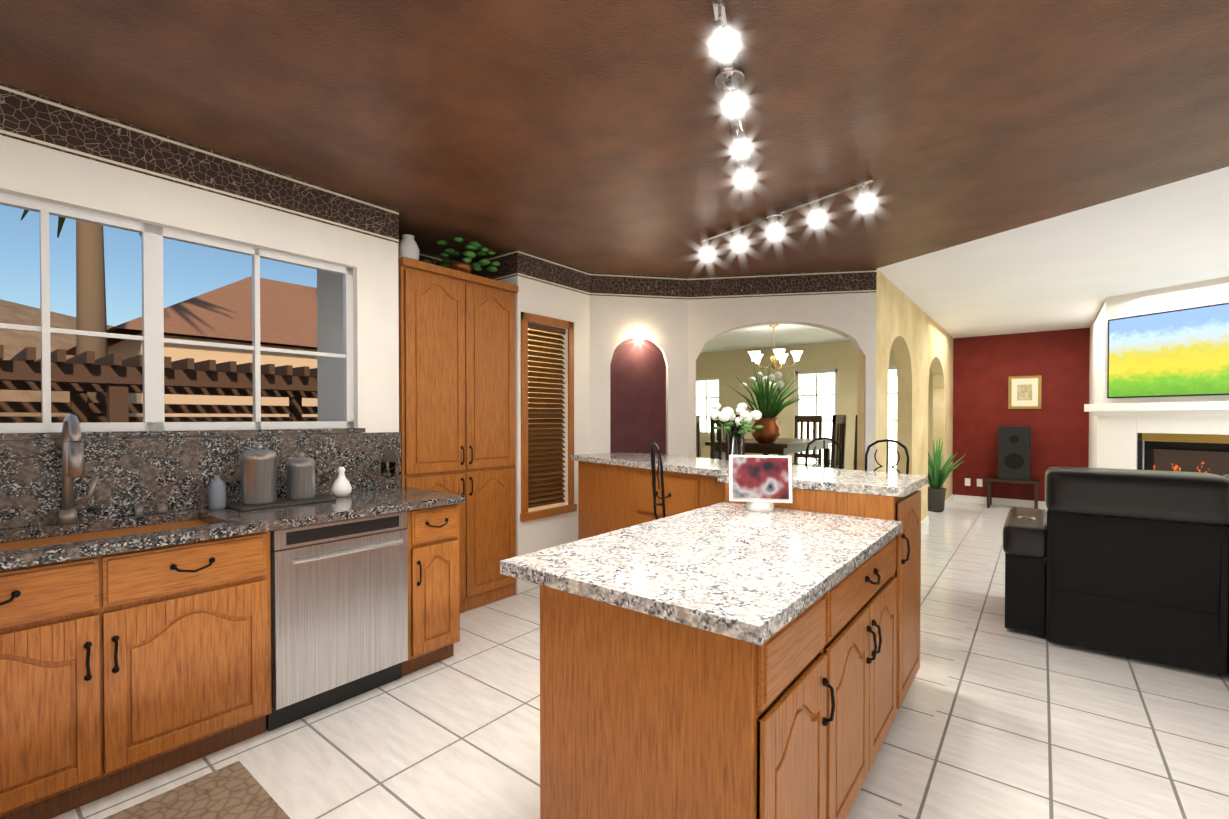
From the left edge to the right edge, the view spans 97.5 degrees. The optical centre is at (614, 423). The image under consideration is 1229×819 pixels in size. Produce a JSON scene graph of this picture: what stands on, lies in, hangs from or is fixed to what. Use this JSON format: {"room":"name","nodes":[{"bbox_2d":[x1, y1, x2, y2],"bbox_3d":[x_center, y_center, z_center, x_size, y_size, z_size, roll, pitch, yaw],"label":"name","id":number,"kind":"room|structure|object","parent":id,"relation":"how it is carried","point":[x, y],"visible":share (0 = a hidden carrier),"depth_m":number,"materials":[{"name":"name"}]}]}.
{"room":"kitchen","nodes":[
{"label":"kitchen","id":0,"kind":"room"},
{"bbox_2d":[0,85,875,593],"bbox_3d":[-1.170,0.002,2.630,2.830,2.660,7.802,0,1,38],"label":"wall","id":1,"kind":"structure","parent":0,"point":[630,395],"depth_m":4.24,"materials":[{"name":"white paint"}]},
{"bbox_2d":[0,192,364,439],"bbox_3d":[-2.326,-0.426,2.213,0.130,0.975,2.580,0,1,38],"label":"window","id":2,"kind":"structure","parent":1,"relation":"in","point":[153,340],"depth_m":2.49,"materials":[{"name":"silver metal"}]},
{"bbox_2d":[0,432,403,527],"bbox_3d":[-2.672,0.241,1.702,0.026,0.342,4.278,0,1,38],"label":"backsplash","id":3,"kind":"structure","parent":1,"relation":"attached to","point":[177,473],"depth_m":2.45,"materials":[{"name":"grey stone"}]},
{"bbox_2d":[0,82,876,298],"bbox_3d":[0.873,-1.207,0.913,7.850,0.203,7.670,0,1,38],"label":"trim","id":4,"kind":"structure","parent":1,"relation":"attached to","point":[36,119],"depth_m":2.88,"materials":[{"name":"paper"}]},
{"bbox_2d":[520,312,576,521],"bbox_3d":[-0.567,-0.057,4.428,0.140,1.620,0.610,0,1,38],"label":"window","id":5,"kind":"structure","parent":1,"relation":"in","point":[542,466],"depth_m":4.43,"materials":[{"name":"brown wood"}]},
{"bbox_2d":[529,329,554,408],"bbox_3d":[-1.571,-0.031,5.786,3.020,2.660,0.150,0,1,38],"label":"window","id":6,"kind":"structure","parent":0,"point":[529,329],"depth_m":4.96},
{"bbox_2d":[0,0,1228,352],"bbox_3d":[1.494,-1.340,3.788,10.750,0.001,13.250,0,1,38],"label":"ceiling","id":7,"kind":"structure","parent":0,"point":[1044,164],"depth_m":2.37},
{"bbox_2d":[711,0,751,183],"bbox_3d":[0.425,-1.239,1.994,0.107,0.163,1.398,0,1,17],"label":"rail","id":8,"kind":"object","parent":7,"relation":"attached to","point":[729,78],"visible":1,"depth_m":1.97,"materials":[{"name":"silver metal"}]},
{"bbox_2d":[748,324,802,368],"bbox_3d":[2.226,-1.068,7.489,0.741,0.620,0.715,0,1,38],"label":"chandelier","id":9,"kind":"object","parent":7,"relation":"hanging from","point":[777,354],"visible":1,"depth_m":7.39,"materials":[{"name":"white glass"}]},
{"bbox_2d":[701,175,873,257],"bbox_3d":[1.009,-1.253,3.381,0.109,0.163,1.254,0,1,-37],"label":"rail","id":10,"kind":"object","parent":7,"relation":"attached to","point":[774,217],"visible":1,"depth_m":3.28,"materials":[{"name":"silver metal"}]},
{"bbox_2d":[51,501,1228,818],"bbox_3d":[1.499,1.320,3.781,10.800,0.001,13.300,0,1,38],"label":"floor","id":11,"kind":"structure","parent":0,"point":[995,719],"depth_m":2.31,"materials":[{"name":"tile"}]},
{"bbox_2d":[0,532,271,818],"bbox_3d":[-2.037,0.893,2.031,0.614,0.890,1.128,0,1,38],"label":"base cabinet","id":12,"kind":"object","parent":11,"relation":"on","point":[134,650],"depth_m":1.93,"materials":[{"name":"brown wood"}]},
{"bbox_2d":[0,486,464,571],"bbox_3d":[-2.420,0.434,1.518,0.650,0.040,4.300,0,1,38],"label":"countertop","id":13,"kind":"structure","parent":12,"relation":"on","point":[226,522],"depth_m":2.25,"materials":[{"name":"grey stone"}]},
{"bbox_2d":[0,516,211,551],"bbox_3d":[-2.029,0.537,2.019,0.431,0.202,0.870,0,1,38],"label":"sink","id":14,"kind":"object","parent":13,"relation":"in","point":[185,521],"depth_m":2.19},
{"bbox_2d":[57,414,167,524],"bbox_3d":[-2.044,0.183,2.232,0.279,0.444,0.350,0,1,38],"label":"faucet","id":15,"kind":"object","parent":13,"relation":"on","point":[72,456],"visible":0.98,"depth_m":2.17,"materials":[{"name":"metal"}]},
{"bbox_2d":[208,467,225,509],"bbox_3d":[-1.867,0.303,2.534,0.069,0.198,0.066,0,1,38],"label":"soap dispenser","id":16,"kind":"object","parent":13,"relation":"on","point":[217,493],"visible":1,"depth_m":2.51,"materials":[{"name":"grey"}]},
{"bbox_2d":[226,494,335,511],"bbox_3d":[-1.664,0.393,2.699,0.225,0.014,0.430,0,1,38],"label":"tray","id":17,"kind":"object","parent":13,"relation":"on","point":[279,502],"visible":0.75,"depth_m":2.62,"materials":[{"name":"grey metal"}]},
{"bbox_2d":[240,444,276,504],"bbox_3d":[-1.728,0.242,2.620,0.148,0.288,0.148,0,1,38],"label":"canister","id":18,"kind":"object","parent":17,"relation":"on","point":[259,475],"visible":1,"depth_m":2.56,"materials":[{"name":"metal"}]},
{"bbox_2d":[287,452,314,499],"bbox_3d":[-1.610,0.266,2.770,0.128,0.238,0.128,0,1,38],"label":"canister","id":19,"kind":"object","parent":17,"relation":"on","point":[301,477],"visible":1,"depth_m":2.72,"materials":[{"name":"metal"}]},
{"bbox_2d":[331,467,351,496],"bbox_3d":[-1.496,0.318,2.954,0.100,0.160,0.100,0,1,38],"label":"vase","id":20,"kind":"object","parent":13,"relation":"on","point":[341,487],"visible":1,"depth_m":2.93,"materials":[{"name":"white ceramic"}]},
{"bbox_2d":[380,461,395,491],"bbox_3d":[-1.329,0.310,3.166,0.090,0.170,0.090,0,1,38],"label":"goblet","id":21,"kind":"object","parent":13,"relation":"on","point":[388,471],"visible":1,"depth_m":3.14,"materials":[{"name":"clear glass"}]},
{"bbox_2d":[383,449,395,461],"bbox_3d":[-1.380,0.215,3.308,0.006,0.120,0.080,0,1,38],"label":"outlet","id":22,"kind":"object","parent":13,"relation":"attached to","point":[389,455],"visible":0.64,"depth_m":3.30,"materials":[{"name":"grey plastic"}]},
{"bbox_2d":[103,761,290,818],"bbox_3d":[-1.468,1.336,1.640,0.610,0.011,0.740,0,1,38],"label":"area rug","id":23,"kind":"object","parent":11,"relation":"on","point":[236,790],"visible":1,"depth_m":1.89,"materials":[{"name":"beige fabric"}]},
{"bbox_2d":[266,511,407,730],"bbox_3d":[-1.469,0.889,2.703,0.662,0.885,0.620,0,1,38],"label":"dishwasher","id":24,"kind":"object","parent":11,"relation":"on","point":[339,611],"visible":0.83,"depth_m":2.49,"materials":[{"name":"silver metal"}]},
{"bbox_2d":[364,504,459,675],"bbox_3d":[-1.196,0.882,3.092,0.614,0.890,0.320,0,1,38],"label":"base cabinet","id":25,"kind":"object","parent":11,"relation":"on","point":[433,533],"depth_m":2.89,"materials":[{"name":"brown wood"}]},
{"bbox_2d":[398,257,518,612],"bbox_3d":[-1.273,0.133,3.950,0.671,2.370,0.950,0,1,38],"label":"pantry","id":26,"kind":"object","parent":11,"relation":"on","point":[457,423],"visible":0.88,"depth_m":3.77,"materials":[{"name":"brown wood"}]},
{"bbox_2d":[398,234,419,259],"bbox_3d":[-1.362,-1.144,3.560,0.140,0.190,0.136,0,1,38],"label":"jar","id":27,"kind":"object","parent":26,"relation":"on","point":[408,247],"visible":0.65,"depth_m":3.51,"materials":[{"name":"white ceramic"}]},
{"bbox_2d":[422,237,499,273],"bbox_3d":[-1.112,-1.179,3.939,0.456,0.254,0.487,0,1,38],"label":"potted plant","id":28,"kind":"object","parent":26,"relation":"on","point":[467,267],"visible":0.9,"depth_m":3.86,"materials":[{"name":"green plant"}]},
{"bbox_2d":[651,442,665,519],"bbox_3d":[0.383,0.715,2.934,0.362,1.229,0.356,0,1,-7],"label":"stool","id":29,"kind":"object","parent":11,"relation":"on","point":[653,464],"visible":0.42,"depth_m":2.87,"materials":[{"name":"black metal"}]},
{"bbox_2d":[696,415,700,457],"bbox_3d":[1.271,0.581,7.591,0.480,1.399,0.440,0,1,38],"label":"dining chair","id":30,"kind":"object","parent":11,"relation":"on","point":[698,449],"visible":0.12,"depth_m":7.84,"materials":[{"name":"brown wood"}]},
{"bbox_2d":[505,468,925,818],"bbox_3d":[0.185,0.815,2.870,2.399,1.030,2.529,0,1,38],"label":"kitchen island","id":31,"kind":"object","parent":11,"relation":"on","point":[709,649],"depth_m":1.49,"materials":[{"name":"brown wood"}]},
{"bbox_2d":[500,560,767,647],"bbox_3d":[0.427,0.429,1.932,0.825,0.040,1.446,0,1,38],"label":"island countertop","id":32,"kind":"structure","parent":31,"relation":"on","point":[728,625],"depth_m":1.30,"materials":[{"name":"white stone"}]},
{"bbox_2d":[729,455,791,511],"bbox_3d":[0.674,0.275,2.496,0.280,0.255,0.181,0,1,38],"label":"display","id":33,"kind":"object","parent":32,"relation":"on","point":[760,483],"visible":1,"depth_m":2.48,"materials":[{"name":"white paint"}]},
{"bbox_2d":[571,452,927,491],"bbox_3d":[0.610,0.274,3.458,2.445,0.040,1.172,0,1,38],"label":"island countertop","id":34,"kind":"structure","parent":31,"relation":"on","point":[706,468],"depth_m":3.07,"materials":[{"name":"white stone"}]},
{"bbox_2d":[711,402,762,463],"bbox_3d":[0.744,0.061,3.268,0.307,0.388,0.304,0,1,38],"label":"vase","id":35,"kind":"object","parent":34,"relation":"on","point":[734,433],"visible":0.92,"depth_m":3.25,"materials":[{"name":"clear glass"}]},
{"bbox_2d":[716,424,730,458],"bbox_3d":[1.892,0.573,8.374,0.480,1.399,0.440,0,1,38],"label":"dining chair","id":36,"kind":"object","parent":11,"relation":"on","point":[723,438],"visible":0.06,"depth_m":8.43,"materials":[{"name":"brown wood"}]},
{"bbox_2d":[710,415,744,459],"bbox_3d":[1.463,0.592,6.545,0.440,1.399,0.480,0,1,38],"label":"dining chair","id":37,"kind":"object","parent":11,"relation":"on","point":[712,432],"visible":0.21,"depth_m":6.44,"materials":[{"name":"brown wood"}]},
{"bbox_2d":[705,438,831,467],"bbox_3d":[2.208,0.757,7.487,1.100,1.050,1.900,0,1,38],"label":"dining table","id":38,"kind":"object","parent":11,"relation":"on","point":[782,446],"visible":0.48,"depth_m":6.84,"materials":[{"name":"brown wood"}]},
{"bbox_2d":[726,361,803,442],"bbox_3d":[1.936,-0.268,6.742,0.962,1.014,1.100,0,1,38],"label":"potted plant","id":39,"kind":"object","parent":38,"relation":"on","point":[770,407],"visible":0.96,"depth_m":6.65,"materials":[{"name":"green plant"}]},
{"bbox_2d":[792,416,821,466],"bbox_3d":[2.954,0.573,8.426,0.440,1.399,0.480,0,1,38],"label":"dining chair","id":40,"kind":"object","parent":11,"relation":"on","point":[808,419],"visible":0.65,"depth_m":8.56,"materials":[{"name":"brown wood"}]},
{"bbox_2d":[805,437,841,468],"bbox_3d":[1.313,0.708,3.619,0.362,1.229,0.356,0,1,-38],"label":"stool","id":41,"kind":"object","parent":11,"relation":"on","point":[832,440],"visible":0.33,"depth_m":3.71,"materials":[{"name":"black metal"}]},
{"bbox_2d":[830,415,845,468],"bbox_3d":[2.525,0.592,6.597,0.480,1.399,0.440,0,1,38],"label":"dining chair","id":42,"kind":"object","parent":11,"relation":"on","point":[839,429],"visible":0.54,"depth_m":6.45,"materials":[{"name":"brown wood"}]},
{"bbox_2d":[853,415,856,469],"bbox_3d":[3.146,0.584,7.381,0.480,1.399,0.440,0,1,38],"label":"dining chair","id":43,"kind":"object","parent":11,"relation":"on","point":[855,456],"visible":0.12,"depth_m":7.09,"materials":[{"name":"brown wood"}]},
{"bbox_2d":[865,439,908,473],"bbox_3d":[1.573,0.712,3.272,0.362,1.229,0.356,0,1,-38],"label":"stool","id":44,"kind":"object","parent":11,"relation":"on","point":[893,441],"visible":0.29,"depth_m":3.37,"materials":[{"name":"black metal"}]},
{"bbox_2d":[928,437,964,511],"bbox_3d":[4.685,0.736,7.827,0.722,1.083,0.497,0,1,38],"label":"floor plant","id":45,"kind":"object","parent":11,"relation":"on","point":[937,477],"visible":0.88,"depth_m":7.82,"materials":[{"name":"green plant"}]},
{"bbox_2d":[985,426,1039,508],"bbox_3d":[6.000,0.655,8.124,0.650,1.240,0.410,0,1,38],"label":"speaker","id":46,"kind":"object","parent":11,"relation":"on","point":[1014,458],"visible":0.94,"depth_m":7.98,"materials":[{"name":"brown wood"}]},
{"bbox_2d":[1003,466,1228,674],"bbox_3d":[3.725,0.784,2.881,2.650,1.030,1.075,0,1,38],"label":"sofa","id":47,"kind":"object","parent":11,"relation":"on","point":[1130,563],"visible":1,"depth_m":3.00,"materials":[{"name":"black leather"}]},
{"bbox_2d":[1084,401,1228,475],"bbox_3d":[5.599,0.556,4.664,0.267,1.510,2.520,0,1,-19],"label":"fireplace","id":48,"kind":"object","parent":11,"relation":"on","point":[1180,436],"visible":0.56,"depth_m":5.28,"materials":[{"name":"white paint"}]},
{"bbox_2d":[696,340,932,486],"bbox_3d":[2.982,-0.073,9.896,5.050,2.660,0.150,0,1,38],"label":"wall","id":49,"kind":"structure","parent":0,"point":[727,367],"depth_m":9.66,"materials":[{"name":"beige paint"}]},
{"bbox_2d":[696,366,896,462],"bbox_3d":[3.219,0.159,9.698,4.170,2.200,0.050,0,1,38],"label":"window","id":50,"kind":"structure","parent":49,"relation":"attached to","point":[797,374],"depth_m":9.49,"materials":[{"name":"white paint"}]},
{"bbox_2d":[857,270,952,520],"bbox_3d":[3.892,-0.042,6.859,0.150,2.660,5.380,0,1,38],"label":"wall","id":51,"kind":"structure","parent":0,"point":[919,344],"depth_m":6.08,"materials":[{"name":"yellow paint"}]},
{"bbox_2d":[921,516,928,530],"bbox_3d":[3.671,1.238,6.461,0.014,0.110,1.100,0,1,38],"label":"baseboard","id":52,"kind":"structure","parent":51,"relation":"attached to","point":[925,522],"depth_m":6.66,"materials":[{"name":"white paint"}]},
{"bbox_2d":[944,494,953,508],"bbox_3d":[5.211,1.218,8.404,0.014,0.110,0.960,0,1,38],"label":"baseboard","id":53,"kind":"structure","parent":51,"relation":"attached to","point":[947,502],"depth_m":8.43,"materials":[{"name":"white paint"}]},
{"bbox_2d":[953,328,1088,500],"bbox_3d":[7.605,-0.046,7.253,5.160,2.660,0.150,0,1,38],"label":"wall","id":54,"kind":"structure","parent":0,"point":[972,412],"depth_m":8.29,"materials":[{"name":"red paint"}]},
{"bbox_2d":[965,478,969,485],"bbox_3d":[5.689,0.940,8.681,0.075,0.120,0.007,0,1,38],"label":"electrical outlet plate","id":55,"kind":"object","parent":54,"relation":"attached to","point":[967,482],"depth_m":8.68,"materials":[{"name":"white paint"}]},
{"bbox_2d":[977,479,981,486],"bbox_3d":[5.814,0.941,8.581,0.075,0.120,0.007,0,1,38],"label":"electrical outlet plate","id":56,"kind":"object","parent":54,"relation":"attached to","point":[979,481],"depth_m":8.58,"materials":[{"name":"white paint"}]},
{"bbox_2d":[954,495,1046,508],"bbox_3d":[6.179,1.219,8.292,1.670,0.110,0.014,0,1,38],"label":"baseboard","id":57,"kind":"structure","parent":54,"relation":"attached to","point":[983,500],"depth_m":8.40,"materials":[{"name":"white paint"}]},
{"bbox_2d":[1008,375,1041,408],"bbox_3d":[6.245,-0.475,8.205,0.400,0.500,0.036,0,1,38],"label":"picture frame","id":58,"kind":"object","parent":54,"relation":"attached to","point":[1024,392],"visible":0.98,"depth_m":8.19,"materials":[{"name":"gold metal"}]},
{"bbox_2d":[1085,295,1124,467],"bbox_3d":[6.133,-0.040,6.748,0.180,2.660,2.410,0,1,38],"label":"wall","id":59,"kind":"structure","parent":0,"point":[1096,350],"depth_m":6.68,"materials":[{"name":"white paint"}]},
{"bbox_2d":[1125,276,1228,402],"bbox_3d":[6.139,-0.012,3.955,3.300,2.660,2.299,0,1,38],"label":"wall","id":60,"kind":"structure","parent":0,"point":[1213,291],"depth_m":5.27,"materials":[{"name":"white paint"}]},
{"bbox_2d":[1107,303,1228,398],"bbox_3d":[5.552,-0.683,5.069,0.063,0.840,1.500,0,1,-19],"label":"painting","id":61,"kind":"object","parent":60,"relation":"attached to","point":[1179,353],"visible":1,"depth_m":5.28,"materials":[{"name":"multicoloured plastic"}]},
{"label":"outside","id":62,"kind":"structure","parent":0,"visible":0},
{"label":"ground","id":63,"kind":"structure","parent":62,"visible":0},
{"bbox_2d":[20,209,140,416],"bbox_3d":[-7.964,-1.332,8.216,3.160,5.722,3.514,0,1,38],"label":"palm tree","id":64,"kind":"object","parent":63,"relation":"on","point":[90,293],"visible":0.06,"depth_m":7.98,"materials":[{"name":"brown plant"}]},
{"bbox_2d":[0,345,317,422],"bbox_3d":[-4.564,0.385,8.679,3.200,2.270,11.660,0,1,38],"label":"pergola","id":65,"kind":"object","parent":63,"relation":"on","point":[116,378],"visible":0.31,"depth_m":6.68,"materials":[{"name":"brown wood"}]},
{"bbox_2d":[66,276,317,416],"bbox_3d":[-7.713,-1.323,15.235,6.300,5.550,10.550,0,1,38],"label":"house","id":66,"kind":"structure","parent":63,"relation":"on","point":[288,315],"depth_m":11.34,"materials":[{"name":"beige"}]},
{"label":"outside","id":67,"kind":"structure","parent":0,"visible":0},
{"bbox_2d":[0,299,113,416],"bbox_3d":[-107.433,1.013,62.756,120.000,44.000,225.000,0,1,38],"label":"house","id":68,"kind":"structure","parent":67,"point":[14,342],"depth_m":56.38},
{"bbox_2d":[696,370,896,472],"bbox_3d":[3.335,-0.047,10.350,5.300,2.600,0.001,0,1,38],"label":"garden","id":69,"kind":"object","parent":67,"point":[826,404],"depth_m":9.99,"materials":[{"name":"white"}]}
]}

